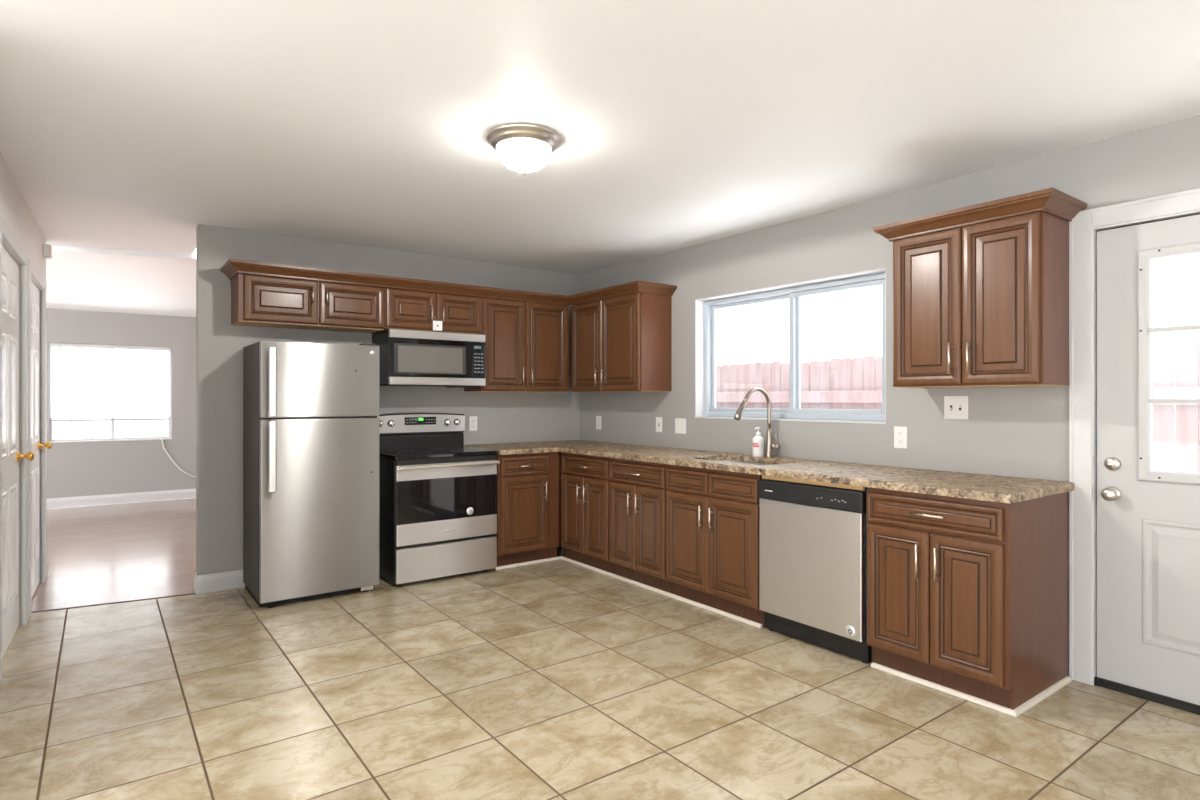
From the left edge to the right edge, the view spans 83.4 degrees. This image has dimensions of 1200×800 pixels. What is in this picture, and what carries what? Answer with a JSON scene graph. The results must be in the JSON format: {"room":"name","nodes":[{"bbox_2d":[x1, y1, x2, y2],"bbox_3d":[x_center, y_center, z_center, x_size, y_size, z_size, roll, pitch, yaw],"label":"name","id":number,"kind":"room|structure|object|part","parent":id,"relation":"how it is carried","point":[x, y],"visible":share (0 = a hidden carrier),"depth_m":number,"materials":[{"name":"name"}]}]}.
{"room":"kitchen","nodes":[
{"label":"kitchen","id":0,"kind":"room"},
{"bbox_2d":[0,153,45,625],"bbox_3d":[-3.055,0.065,3.405,0.120,2.440,3.600,0,0,-35],"label":"wall","id":1,"kind":"structure","parent":0,"point":[15,212],"depth_m":3.81,"materials":[{"name":"white paint"}]},
{"bbox_2d":[0,216,33,681],"bbox_3d":[-3.016,0.228,3.451,0.118,2.115,1.034,0,0,-35],"label":"door","id":2,"kind":"structure","parent":1,"relation":"in","point":[12,254],"depth_m":3.55,"materials":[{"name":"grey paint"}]},
{"bbox_3d":[-3.024,0.225,3.445,0.006,1.720,0.670,0,0,-35],"label":"panel","id":3,"kind":"part","parent":2,"relation":"part of","materials":[{"name":"white paint"}]},
{"bbox_3d":[-3.212,0.320,3.771,0.072,0.064,0.064,0,0,-35],"label":"knob","id":4,"kind":"part","parent":2,"relation":"part of","materials":[{"name":"gold metal"}]},
{"bbox_2d":[28,559,48,618],"bbox_3d":[-3.000,1.225,3.444,0.016,0.120,3.600,0,0,-35],"label":"baseboard","id":5,"kind":"structure","parent":1,"relation":"attached to","point":[47,563],"depth_m":4.81,"materials":[{"name":"grey paint"}]},
{"bbox_2d":[28,258,51,616],"bbox_3d":[-3.647,0.228,4.352,0.118,2.115,0.974,0,0,-35],"label":"door","id":6,"kind":"structure","parent":1,"relation":"in","point":[36,282],"depth_m":4.46,"materials":[{"name":"grey paint"}]},
{"bbox_3d":[-3.655,0.225,4.346,0.006,1.720,0.610,0,0,-35],"label":"panel","id":7,"kind":"part","parent":6,"relation":"part of","materials":[{"name":"white paint"}]},
{"bbox_3d":[-3.826,0.320,4.648,0.072,0.064,0.064,0,0,-35],"label":"knob","id":8,"kind":"part","parent":6,"relation":"part of","materials":[{"name":"gold metal"}]},
{"bbox_2d":[43,244,51,258],"bbox_3d":[-3.917,-1.045,4.780,0.044,0.090,0.100,0,0,-35],"label":"door chime","id":9,"kind":"object","parent":1,"relation":"attached to","point":[47,248],"visible":1,"depth_m":4.74,"materials":[{"name":"white plastic"}]},
{"bbox_2d":[46,308,195,498],"bbox_3d":[-5.755,0.065,8.497,8.700,2.440,0.140,0,0,-37],"label":"wall","id":10,"kind":"structure","parent":0,"point":[73,469],"depth_m":8.35,"materials":[{"name":"grey paint"}]},
{"bbox_2d":[49,346,171,442],"bbox_3d":[-5.997,-0.072,8.298,1.223,1.176,0.132,0,0,-37],"label":"window","id":11,"kind":"structure","parent":10,"relation":"in","point":[112,438],"depth_m":8.26,"materials":[{"name":"grey paint"}]},
{"bbox_2d":[49,343,170,421],"bbox_3d":[-5.981,-0.195,8.276,1.207,0.926,0.065,0,0,-37],"label":"window blind","id":12,"kind":"object","parent":11,"relation":"attached to","point":[94,383],"visible":1,"depth_m":8.25,"materials":[{"name":"grey paint"}]},
{"bbox_3d":[-5.986,0.256,8.282,1.199,0.025,0.032,0,0,-37],"label":"rail","id":13,"kind":"part","parent":12,"relation":"part of","materials":[{"name":"grey plastic"}]},
{"bbox_3d":[-6.021,-0.075,8.331,0.040,1.110,0.040,0,0,-37],"label":"sash","id":14,"kind":"part","parent":11,"relation":"part of","materials":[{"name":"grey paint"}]},
{"bbox_2d":[160,438,195,477],"bbox_3d":[-5.157,0.878,8.839,1.029,0.762,0.028,0,0,-37],"label":"cable","id":15,"kind":"object","parent":11,"relation":"hanging from","point":[161,439],"visible":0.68,"depth_m":8.61,"materials":[{"name":"white plastic"}]},
{"bbox_2d":[46,489,195,508],"bbox_3d":[-5.672,1.225,8.461,8.590,0.120,0.014,0,0,-37],"label":"baseboard","id":16,"kind":"structure","parent":10,"relation":"attached to","point":[51,503],"depth_m":8.28,"materials":[{"name":"grey paint"}]},
{"bbox_2d":[46,246,195,316],"bbox_3d":[-4.559,-1.157,6.885,8.700,0.195,4.015,0,0,-37],"label":"ceiling","id":17,"kind":"structure","parent":0,"point":[77,278],"depth_m":6.27,"materials":[{"name":"paint"}]},
{"bbox_2d":[196,224,579,574],"bbox_3d":[-1.390,0.065,5.459,3.230,2.440,0.120,0,0,-37],"label":"wall","id":18,"kind":"structure","parent":0,"point":[502,417],"depth_m":4.77,"materials":[{"name":"grey paint"}]},
{"bbox_2d":[31,593,195,612],"bbox_3d":[-3.045,1.308,4.253,0.880,0.053,0.020,0,0,-27],"label":"trim","id":19,"kind":"structure","parent":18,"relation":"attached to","point":[191,593],"depth_m":4.25,"materials":[{"name":"brown wood"}]},
{"bbox_2d":[194,570,244,593],"bbox_3d":[-2.258,1.225,4.803,1.086,0.120,0.130,0,0,-37],"label":"baseboard","id":20,"kind":"structure","parent":18,"relation":"attached to","point":[214,582],"depth_m":4.51,"materials":[{"name":"white paint"}]},
{"bbox_2d":[231,273,384,332],"bbox_3d":[-2.012,-0.655,4.696,0.940,0.312,0.363,0,0,-37],"label":"upper cabinet","id":21,"kind":"object","parent":18,"relation":"attached to","point":[256,300],"visible":1,"depth_m":4.55,"materials":[{"name":"brown wood"}]},
{"bbox_3d":[-2.103,-0.655,4.456,0.451,0.291,0.022,0,0,-37],"label":"door","id":22,"kind":"part","parent":21,"relation":"part of","materials":[{"name":"brown wood"}]},
{"bbox_3d":[-2.028,-0.500,4.718,0.936,0.002,0.305,0,0,-37],"label":"panel","id":23,"kind":"part","parent":21,"relation":"part of","materials":[{"name":"brown wood"}]},
{"bbox_3d":[-1.938,-0.700,4.546,0.010,0.105,0.034,0,0,-37],"label":"handle","id":24,"kind":"part","parent":21,"relation":"part of","materials":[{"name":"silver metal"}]},
{"bbox_3d":[-1.733,-0.655,4.731,0.445,0.291,0.022,0,0,-37],"label":"door","id":25,"kind":"part","parent":21,"relation":"part of","materials":[{"name":"brown wood"}]},
{"bbox_2d":[220,259,676,305],"bbox_3d":[-0.965,-0.841,4.853,3.086,0.072,0.984,0,0,-29],"label":"crown molding","id":26,"kind":"structure","parent":21,"relation":"attached to","point":[231,268],"depth_m":5.01,"materials":[{"name":"brown wood"}]},
{"bbox_2d":[378,287,480,333],"bbox_3d":[-1.326,-0.662,5.205,0.763,0.297,0.363,0,0,-37],"label":"upper cabinet","id":27,"kind":"object","parent":18,"relation":"attached to","point":[405,309],"visible":0.87,"depth_m":5.06,"materials":[{"name":"brown wood"}]},
{"bbox_3d":[-1.394,-0.662,4.982,0.374,0.278,0.022,0,0,-37],"label":"door","id":28,"kind":"part","parent":27,"relation":"part of","materials":[{"name":"brown wood"}]},
{"bbox_3d":[-1.342,-0.515,5.227,0.759,0.002,0.305,0,0,-37],"label":"panel","id":29,"kind":"part","parent":27,"relation":"part of","materials":[{"name":"brown wood"}]},
{"bbox_2d":[372,329,485,387],"bbox_3d":[-1.312,-0.296,5.190,0.758,0.408,0.396,0,0,-37],"label":"microwave","id":30,"kind":"object","parent":27,"relation":"attached to","point":[406,357],"visible":1,"depth_m":5.01,"materials":[{"name":"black metal"}]},
{"bbox_3d":[-1.251,-0.301,5.010,0.640,0.281,0.029,0,0,-37],"label":"door","id":31,"kind":"part","parent":30,"relation":"part of","materials":[{"name":"black glass"}]},
{"bbox_3d":[-0.947,-0.301,5.236,0.114,0.281,0.029,0,0,-37],"label":"control panel","id":32,"kind":"part","parent":30,"relation":"part of","materials":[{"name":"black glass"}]},
{"bbox_2d":[433,318,441,330],"bbox_3d":[-1.217,-0.568,5.064,0.074,0.106,0.020,0,0,-37],"label":"paper tag","id":33,"kind":"object","parent":27,"relation":"hanging from","point":[437,325],"visible":1,"depth_m":5.07,"materials":[{"name":"white paper"}]},
{"bbox_3d":[-1.088,-0.662,5.209,0.368,0.278,0.022,0,0,-37],"label":"door","id":34,"kind":"part","parent":27,"relation":"part of","materials":[{"name":"brown wood"}]},
{"bbox_2d":[469,416,476,430],"bbox_3d":[-1.057,0.205,5.626,0.074,0.122,0.009,0,0,-37],"label":"wall outlet","id":35,"kind":"object","parent":18,"relation":"attached to","point":[472,419],"visible":1,"depth_m":5.62,"materials":[{"name":"white plastic"}]},
{"bbox_2d":[464,297,568,391],"bbox_3d":[-0.681,-0.435,5.684,0.837,0.751,0.363,0,0,-37],"label":"upper cabinet","id":36,"kind":"object","parent":18,"relation":"attached to","point":[527,343],"visible":0.96,"depth_m":5.54,"materials":[{"name":"brown wood"}]},
{"bbox_3d":[-0.697,-0.061,5.705,0.833,0.002,0.305,0,0,-37],"label":"panel","id":37,"kind":"part","parent":36,"relation":"part of","materials":[{"name":"brown wood"}]},
{"bbox_3d":[-0.768,-0.435,5.446,0.385,0.732,0.022,0,0,-37],"label":"door","id":38,"kind":"part","parent":36,"relation":"part of","materials":[{"name":"brown wood"}]},
{"bbox_3d":[-0.447,-0.435,5.685,0.408,0.732,0.022,0,0,-37],"label":"door","id":39,"kind":"part","parent":36,"relation":"part of","materials":[{"name":"brown wood"}]},
{"bbox_2d":[0,0,1199,274],"bbox_3d":[-1.376,-1.205,1.722,7.660,0.100,11.300,0,0,-37],"label":"ceiling","id":40,"kind":"structure","parent":0,"point":[138,125],"depth_m":2.68,"materials":[{"name":"paint"}]},
{"bbox_2d":[486,123,560,174],"bbox_3d":[-0.336,-1.072,2.983,0.332,0.164,0.332,0,0,-37],"label":"ceiling light","id":41,"kind":"object","parent":40,"relation":"attached to","point":[515,140],"visible":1,"depth_m":2.93,"materials":[{"name":"white glass"}]},
{"bbox_2d":[0,498,1199,799],"bbox_3d":[-1.653,1.345,2.968,8.700,0.120,13.630,0,0,-37],"label":"floor","id":42,"kind":"structure","parent":0,"point":[559,679],"depth_m":2.82,"materials":[{"name":"beige tile"}]},
{"bbox_2d":[243,340,378,607],"bbox_3d":[-1.928,0.457,4.510,0.725,1.654,0.675,0,0,-37],"label":"refrigerator","id":43,"kind":"object","parent":42,"relation":"on","point":[311,410],"visible":1,"depth_m":4.28,"materials":[{"name":"grey metal"}]},
{"bbox_3d":[-1.987,0.348,4.083,0.044,0.430,0.061,0,0,-37],"label":"handle","id":44,"kind":"part","parent":43,"relation":"part of","materials":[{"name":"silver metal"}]},
{"bbox_3d":[-1.987,-0.103,4.083,0.044,0.424,0.061,0,0,-37],"label":"handle","id":45,"kind":"part","parent":43,"relation":"part of","materials":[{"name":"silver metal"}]},
{"bbox_3d":[-1.775,0.682,4.306,0.722,1.114,0.045,0,0,-37],"label":"fridge door","id":46,"kind":"part","parent":43,"relation":"part of","materials":[{"name":"silver metal"}]},
{"bbox_3d":[-1.775,-0.120,4.306,0.722,0.470,0.045,0,0,-37],"label":"freezer door","id":47,"kind":"part","parent":43,"relation":"part of","materials":[{"name":"silver metal"}]},
{"bbox_2d":[377,413,499,585],"bbox_3d":[-1.246,0.696,5.017,0.768,1.177,0.713,0,0,-37],"label":"stove","id":48,"kind":"object","parent":42,"relation":"on","point":[438,494],"visible":0.91,"depth_m":4.79,"materials":[{"name":"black metal"}]},
{"bbox_3d":[-1.567,0.185,5.077,0.054,0.054,0.036,0,0,-37],"label":"knob","id":49,"kind":"part","parent":48,"relation":"part of","materials":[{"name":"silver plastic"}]},
{"bbox_3d":[-1.403,0.188,5.228,0.766,0.138,0.012,0,0,-37],"label":"control panel","id":50,"kind":"part","parent":48,"relation":"part of","materials":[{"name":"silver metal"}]},
{"bbox_2d":[379,446,496,459],"bbox_3d":[-1.258,0.399,5.032,0.768,0.034,0.625,0,0,-37],"label":"cooktop","id":51,"kind":"object","parent":48,"relation":"in","point":[385,452],"depth_m":4.91,"materials":[{"name":"black glass"}]},
{"bbox_3d":[-1.079,0.727,4.790,0.758,0.547,0.034,0,0,-37],"label":"oven door","id":52,"kind":"part","parent":48,"relation":"part of","materials":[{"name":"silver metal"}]},
{"bbox_3d":[-1.079,1.139,4.791,0.758,0.232,0.032,0,0,-37],"label":"drawer","id":53,"kind":"part","parent":48,"relation":"part of","materials":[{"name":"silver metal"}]},
{"bbox_3d":[-1.203,0.185,5.346,0.054,0.054,0.036,0,0,-37],"label":"knob","id":54,"kind":"part","parent":48,"relation":"part of","materials":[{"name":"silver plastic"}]},
{"bbox_3d":[-1.051,0.466,4.754,0.750,0.026,0.059,0,0,-37],"label":"handle","id":55,"kind":"part","parent":48,"relation":"part of","materials":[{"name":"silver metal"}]},
{"bbox_3d":[-1.138,0.185,5.395,0.054,0.054,0.036,0,0,-37],"label":"knob","id":56,"kind":"part","parent":48,"relation":"part of","materials":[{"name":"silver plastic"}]},
{"bbox_2d":[494,452,558,568],"bbox_3d":[-0.710,0.852,5.442,0.551,0.865,0.659,0,0,-37],"label":"base cabinet","id":57,"kind":"object","parent":42,"relation":"on","point":[528,483],"visible":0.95,"depth_m":5.20,"materials":[{"name":"brown wood"}]},
{"bbox_3d":[-0.575,0.513,5.185,0.419,0.136,0.022,0,0,-37],"label":"drawer","id":58,"kind":"part","parent":57,"relation":"part of","materials":[{"name":"brown wood"}]},
{"bbox_3d":[-0.575,0.881,5.185,0.419,0.578,0.022,0,0,-37],"label":"door","id":59,"kind":"part","parent":57,"relation":"part of","materials":[{"name":"brown wood"}]},
{"bbox_2d":[561,452,613,573],"bbox_3d":[0.101,0.852,5.288,0.659,0.865,0.648,0,0,-37],"label":"base cabinet","id":60,"kind":"object","parent":42,"relation":"on","point":[585,480],"visible":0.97,"depth_m":5.07,"materials":[{"name":"brown wood"}]},
{"bbox_3d":[-0.206,0.881,5.221,0.022,0.578,0.294,0,0,-37],"label":"door","id":61,"kind":"part","parent":60,"relation":"part of","materials":[{"name":"brown wood"}]},
{"bbox_3d":[-0.118,0.513,5.101,0.022,0.136,0.592,0,0,-37],"label":"drawer","id":62,"kind":"part","parent":60,"relation":"part of","materials":[{"name":"brown wood"}]},
{"bbox_3d":[-0.029,0.881,4.981,0.022,0.578,0.294,0,0,-37],"label":"door","id":63,"kind":"part","parent":60,"relation":"part of","materials":[{"name":"brown wood"}]},
{"bbox_2d":[495,556,761,627],"bbox_3d":[0.060,1.275,4.433,0.597,0.018,2.052,0,0,-37],"label":"trim","id":64,"kind":"structure","parent":42,"relation":"on","point":[700,605],"depth_m":4.58,"materials":[{"name":"beige paint"}]},
{"bbox_2d":[609,458,670,592],"bbox_3d":[0.475,0.852,4.783,0.659,0.865,0.602,0,0,-37],"label":"base cabinet","id":65,"kind":"object","parent":42,"relation":"on","point":[637,489],"visible":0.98,"depth_m":4.58,"materials":[{"name":"brown wood"}]},
{"bbox_3d":[0.158,0.881,4.730,0.022,0.578,0.292,0,0,-37],"label":"door","id":66,"kind":"part","parent":65,"relation":"part of","materials":[{"name":"brown wood"}]},
{"bbox_3d":[0.250,0.720,4.562,0.034,0.150,0.010,0,0,-37],"label":"handle","id":67,"kind":"part","parent":65,"relation":"part of","materials":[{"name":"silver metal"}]},
{"bbox_3d":[0.245,0.513,4.612,0.022,0.136,0.587,0,0,-37],"label":"drawer","id":68,"kind":"part","parent":65,"relation":"part of","materials":[{"name":"brown wood"}]},
{"bbox_3d":[0.334,0.881,4.493,0.022,0.578,0.292,0,0,-37],"label":"door","id":69,"kind":"part","parent":65,"relation":"part of","materials":[{"name":"brown wood"}]},
{"bbox_2d":[666,464,764,627],"bbox_3d":[0.885,0.852,4.231,0.659,0.865,0.768,0,0,-37],"label":"base cabinet","id":70,"kind":"object","parent":42,"relation":"on","point":[712,516],"visible":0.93,"depth_m":4.01,"materials":[{"name":"brown wood"}]},
{"bbox_3d":[0.541,0.881,4.213,0.022,0.578,0.378,0,0,-37],"label":"door","id":71,"kind":"part","parent":70,"relation":"part of","materials":[{"name":"brown wood"}]},
{"bbox_3d":[0.609,0.720,4.078,0.034,0.150,0.010,0,0,-37],"label":"handle","id":72,"kind":"part","parent":70,"relation":"part of","materials":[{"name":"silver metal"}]},
{"bbox_3d":[0.659,0.720,4.011,0.034,0.150,0.010,0,0,-37],"label":"handle","id":73,"kind":"part","parent":70,"relation":"part of","materials":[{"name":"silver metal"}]},
{"bbox_3d":[0.768,0.881,3.907,0.022,0.578,0.378,0,0,-37],"label":"door","id":74,"kind":"part","parent":70,"relation":"part of","materials":[{"name":"brown wood"}]},
{"bbox_2d":[464,440,1074,503],"bbox_3d":[0.516,0.410,4.324,1.196,0.060,3.972,0,0,-37],"label":"countertop","id":75,"kind":"structure","parent":70,"relation":"on","point":[994,488],"depth_m":3.58,"materials":[{"name":"stone"}]},
{"bbox_2d":[715,460,772,464],"bbox_3d":[0.894,0.522,4.243,0.410,0.210,0.673,0,0,-37],"label":"sink","id":76,"kind":"object","parent":75,"relation":"in","point":[743,462],"visible":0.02,"depth_m":4.49,"materials":[{"name":"grey metal"}]},
{"bbox_2d":[734,387,780,457],"bbox_3d":[0.996,0.152,4.267,0.354,0.455,0.110,0,0,-37],"label":"faucet","id":77,"kind":"object","parent":75,"relation":"on","point":[769,443],"visible":1,"depth_m":4.35,"materials":[{"name":"silver metal"}]},
{"bbox_3d":[1.125,0.269,4.343,0.040,0.112,0.077,0,0,-37],"label":"lever","id":78,"kind":"part","parent":77,"relation":"part of","materials":[{"name":"silver metal"}]},
{"bbox_2d":[752,427,763,456],"bbox_3d":[1.043,0.283,4.444,0.075,0.193,0.074,0,0,-37],"label":"soap dispenser","id":79,"kind":"object","parent":75,"relation":"on","point":[758,440],"visible":1,"depth_m":4.42,"materials":[{"name":"white plastic"}]},
{"bbox_2d":[758,478,871,662],"bbox_3d":[1.313,0.861,3.660,0.632,0.847,0.639,0,0,-37],"label":"dishwasher","id":80,"kind":"object","parent":42,"relation":"on","point":[813,538],"visible":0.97,"depth_m":3.44,"materials":[{"name":"silver metal"}]},
{"bbox_3d":[1.050,0.504,3.488,0.003,0.086,0.510,0,0,-37],"label":"pocket handle","id":81,"kind":"part","parent":80,"relation":"part of","materials":[{"name":"black plastic"}]},
{"bbox_3d":[1.077,0.497,3.487,0.039,0.100,0.636,0,0,-37],"label":"control panel","id":82,"kind":"part","parent":80,"relation":"part of","materials":[{"name":"black plastic"}]},
{"bbox_3d":[1.131,1.225,3.522,0.068,0.096,0.628,0,0,-37],"label":"toe panel","id":83,"kind":"part","parent":80,"relation":"part of","materials":[{"name":"black plastic"}]},
{"bbox_2d":[867,487,1067,709],"bbox_3d":[1.692,0.852,3.143,0.659,0.865,0.629,0,0,-37],"label":"base cabinet","id":84,"kind":"object","parent":42,"relation":"on","point":[967,596],"visible":0.98,"depth_m":2.92,"materials":[{"name":"brown wood"}]},
{"bbox_3d":[1.367,0.881,3.100,0.022,0.578,0.300,0,0,-37],"label":"door","id":85,"kind":"part","parent":84,"relation":"part of","materials":[{"name":"brown wood"}]},
{"bbox_3d":[1.411,0.720,2.997,0.034,0.150,0.010,0,0,-37],"label":"handle","id":86,"kind":"part","parent":84,"relation":"part of","materials":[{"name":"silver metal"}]},
{"bbox_3d":[1.440,0.511,2.966,0.034,0.010,0.150,0,0,-37],"label":"handle","id":87,"kind":"part","parent":84,"relation":"part of","materials":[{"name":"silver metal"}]},
{"bbox_3d":[1.457,0.513,2.978,0.022,0.136,0.604,0,0,-37],"label":"drawer","id":88,"kind":"part","parent":84,"relation":"part of","materials":[{"name":"brown wood"}]},
{"bbox_3d":[1.461,0.720,2.929,0.034,0.150,0.010,0,0,-37],"label":"handle","id":89,"kind":"part","parent":84,"relation":"part of","materials":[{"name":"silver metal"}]},
{"bbox_3d":[1.548,0.881,2.856,0.022,0.578,0.300,0,0,-37],"label":"door","id":90,"kind":"part","parent":84,"relation":"part of","materials":[{"name":"brown wood"}]},
{"bbox_2d":[871,662,1071,716],"bbox_3d":[1.723,1.275,3.150,0.581,0.018,0.639,0,0,-37],"label":"trim","id":91,"kind":"structure","parent":84,"relation":"attached to","point":[1044,694],"depth_m":2.92,"materials":[{"name":"beige paint"}]},
{"bbox_3d":[1.899,0.852,2.910,0.605,0.865,0.007,0,0,-37],"label":"panel","id":92,"kind":"part","parent":84,"relation":"part of","materials":[{"name":"brown wood"}]},
{"bbox_2d":[580,115,1199,676],"bbox_3d":[2.440,0.065,2.872,0.160,2.440,8.600,0,0,-37],"label":"wall","id":93,"kind":"structure","parent":0,"point":[1023,432],"depth_m":3.80,"materials":[{"name":"grey paint"}]},
{"bbox_2d":[596,416,600,429],"bbox_3d":[-0.013,0.213,6.036,0.009,0.120,0.076,0,0,-37],"label":"wall outlet","id":94,"kind":"object","parent":93,"relation":"attached to","point":[598,418],"visible":1,"depth_m":6.03,"materials":[{"name":"white plastic"}]},
{"bbox_2d":[572,292,671,391],"bbox_3d":[0.140,-0.435,5.532,0.363,0.751,0.920,0,0,-37],"label":"upper cabinet","id":95,"kind":"object","parent":93,"relation":"attached to","point":[623,343],"visible":1,"depth_m":5.26,"materials":[{"name":"brown wood"}]},
{"bbox_3d":[-0.113,-0.435,5.640,0.022,0.732,0.428,0,0,-37],"label":"door","id":96,"kind":"part","parent":95,"relation":"part of","materials":[{"name":"brown wood"}]},
{"bbox_3d":[0.157,-0.435,5.276,0.022,0.732,0.470,0,0,-37],"label":"door","id":97,"kind":"part","parent":95,"relation":"part of","materials":[{"name":"brown wood"}]},
{"bbox_3d":[0.162,-0.061,5.548,0.305,0.002,0.916,0,0,-37],"label":"panel","id":98,"kind":"part","parent":95,"relation":"part of","materials":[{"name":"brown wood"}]},
{"bbox_2d":[656,417,661,431],"bbox_3d":[0.468,0.205,5.381,0.017,0.118,0.074,0,0,-37],"label":"light switch","id":99,"kind":"object","parent":93,"relation":"attached to","point":[658,419],"visible":1,"depth_m":5.38,"materials":[{"name":"white plastic"}]},
{"bbox_2d":[675,418,685,433],"bbox_3d":[0.619,0.208,5.184,0.010,0.118,0.118,0,0,-37],"label":"light switch","id":100,"kind":"object","parent":93,"relation":"attached to","point":[680,423],"visible":1,"depth_m":5.18,"materials":[{"name":"white plastic"}]},
{"bbox_2d":[695,268,885,423],"bbox_3d":[1.229,-0.303,4.493,0.154,0.890,1.532,0,0,-37],"label":"window","id":101,"kind":"structure","parent":93,"relation":"in","point":[705,308],"depth_m":4.49,"materials":[{"name":"grey paint"}]},
{"bbox_3d":[1.089,-0.305,4.788,0.022,0.794,0.798,0,0,-37],"label":"sash","id":102,"kind":"part","parent":101,"relation":"part of","materials":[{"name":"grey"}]},
{"bbox_3d":[1.476,-0.305,4.213,0.022,0.794,0.697,0,0,-37],"label":"sash","id":103,"kind":"part","parent":101,"relation":"part of","materials":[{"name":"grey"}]},
{"bbox_2d":[894,426,907,448],"bbox_3d":[1.676,0.214,3.759,0.009,0.122,0.078,0,0,-37],"label":"wall outlet","id":104,"kind":"object","parent":93,"relation":"attached to","point":[900,432],"visible":1,"depth_m":3.75,"materials":[{"name":"white plastic"}]},
{"bbox_2d":[944,396,967,419],"bbox_3d":[1.853,0.046,3.514,0.017,0.122,0.122,0,0,-37],"label":"light switch","id":105,"kind":"object","parent":93,"relation":"attached to","point":[955,407],"visible":1,"depth_m":3.51,"materials":[{"name":"white plastic"}]},
{"bbox_2d":[873,187,1086,387],"bbox_3d":[1.806,-0.472,3.263,0.391,0.825,0.817,0,0,-37],"label":"upper cabinet","id":106,"kind":"object","parent":93,"relation":"attached to","point":[981,291],"visible":1,"depth_m":3.08,"materials":[{"name":"brown wood"}]},
{"bbox_3d":[1.607,-0.441,3.322,0.022,0.744,0.340,0,0,-37],"label":"door","id":107,"kind":"part","parent":106,"relation":"part of","materials":[{"name":"brown wood"}]},
{"bbox_3d":[1.663,-0.193,3.203,0.034,0.150,0.010,0,0,-37],"label":"handle","id":108,"kind":"part","parent":106,"relation":"part of","materials":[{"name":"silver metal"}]},
{"bbox_3d":[1.713,-0.193,3.135,0.034,0.150,0.010,0,0,-37],"label":"handle","id":109,"kind":"part","parent":106,"relation":"part of","materials":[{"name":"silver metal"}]},
{"bbox_3d":[1.805,-0.849,3.263,0.390,0.072,0.817,0,0,-37],"label":"crown","id":110,"kind":"part","parent":106,"relation":"part of","materials":[{"name":"brown wood"}]},
{"bbox_3d":[1.839,-0.061,3.288,0.305,0.002,0.686,0,0,-37],"label":"panel","id":111,"kind":"part","parent":106,"relation":"part of","materials":[{"name":"brown wood"}]},
{"bbox_3d":[1.808,-0.441,3.051,0.022,0.744,0.328,0,0,-37],"label":"door","id":112,"kind":"part","parent":106,"relation":"part of","materials":[{"name":"brown wood"}]},
{"bbox_2d":[1069,188,1199,714],"bbox_3d":[2.513,0.216,2.673,0.160,2.137,1.103,0,0,-37],"label":"door","id":113,"kind":"structure","parent":93,"relation":"in","point":[1134,529],"depth_m":2.95,"materials":[{"name":"grey paint"}]},
{"bbox_3d":[2.243,0.419,2.964,0.072,0.062,0.062,0,0,-37],"label":"knob","id":114,"kind":"part","parent":113,"relation":"part of","materials":[{"name":"silver metal"}]},
{"bbox_3d":[2.503,-0.145,2.666,0.020,0.996,0.614,0,0,-37],"label":"lite frame","id":115,"kind":"part","parent":113,"relation":"part of","materials":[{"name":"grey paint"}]},
{"bbox_3d":[2.503,0.781,2.666,0.008,0.537,0.580,0,0,-37],"label":"panel","id":116,"kind":"part","parent":113,"relation":"part of","materials":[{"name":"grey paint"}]},
{"label":"outside","id":117,"kind":"structure","parent":0,"visible":0},
{"bbox_3d":[0.617,1.735,6.874,26.000,0.100,28.000,0,0,-37],"label":"ground","id":118,"kind":"structure","parent":117,"visible":0},
{"bbox_2d":[716,339,1199,474],"bbox_3d":[4.038,0.599,6.264,0.152,2.172,15.056,0,0,-37],"label":"wooden fence","id":119,"kind":"object","parent":118,"relation":"on","point":[836,383],"visible":0.14,"depth_m":7.57,"materials":[{"name":"wood"}]},
{"bbox_3d":[3.976,-0.022,6.253,0.040,0.135,15.000,0,0,-37],"label":"rail","id":120,"kind":"part","parent":119,"relation":"part of","materials":[{"name":"wood"}]}
]}

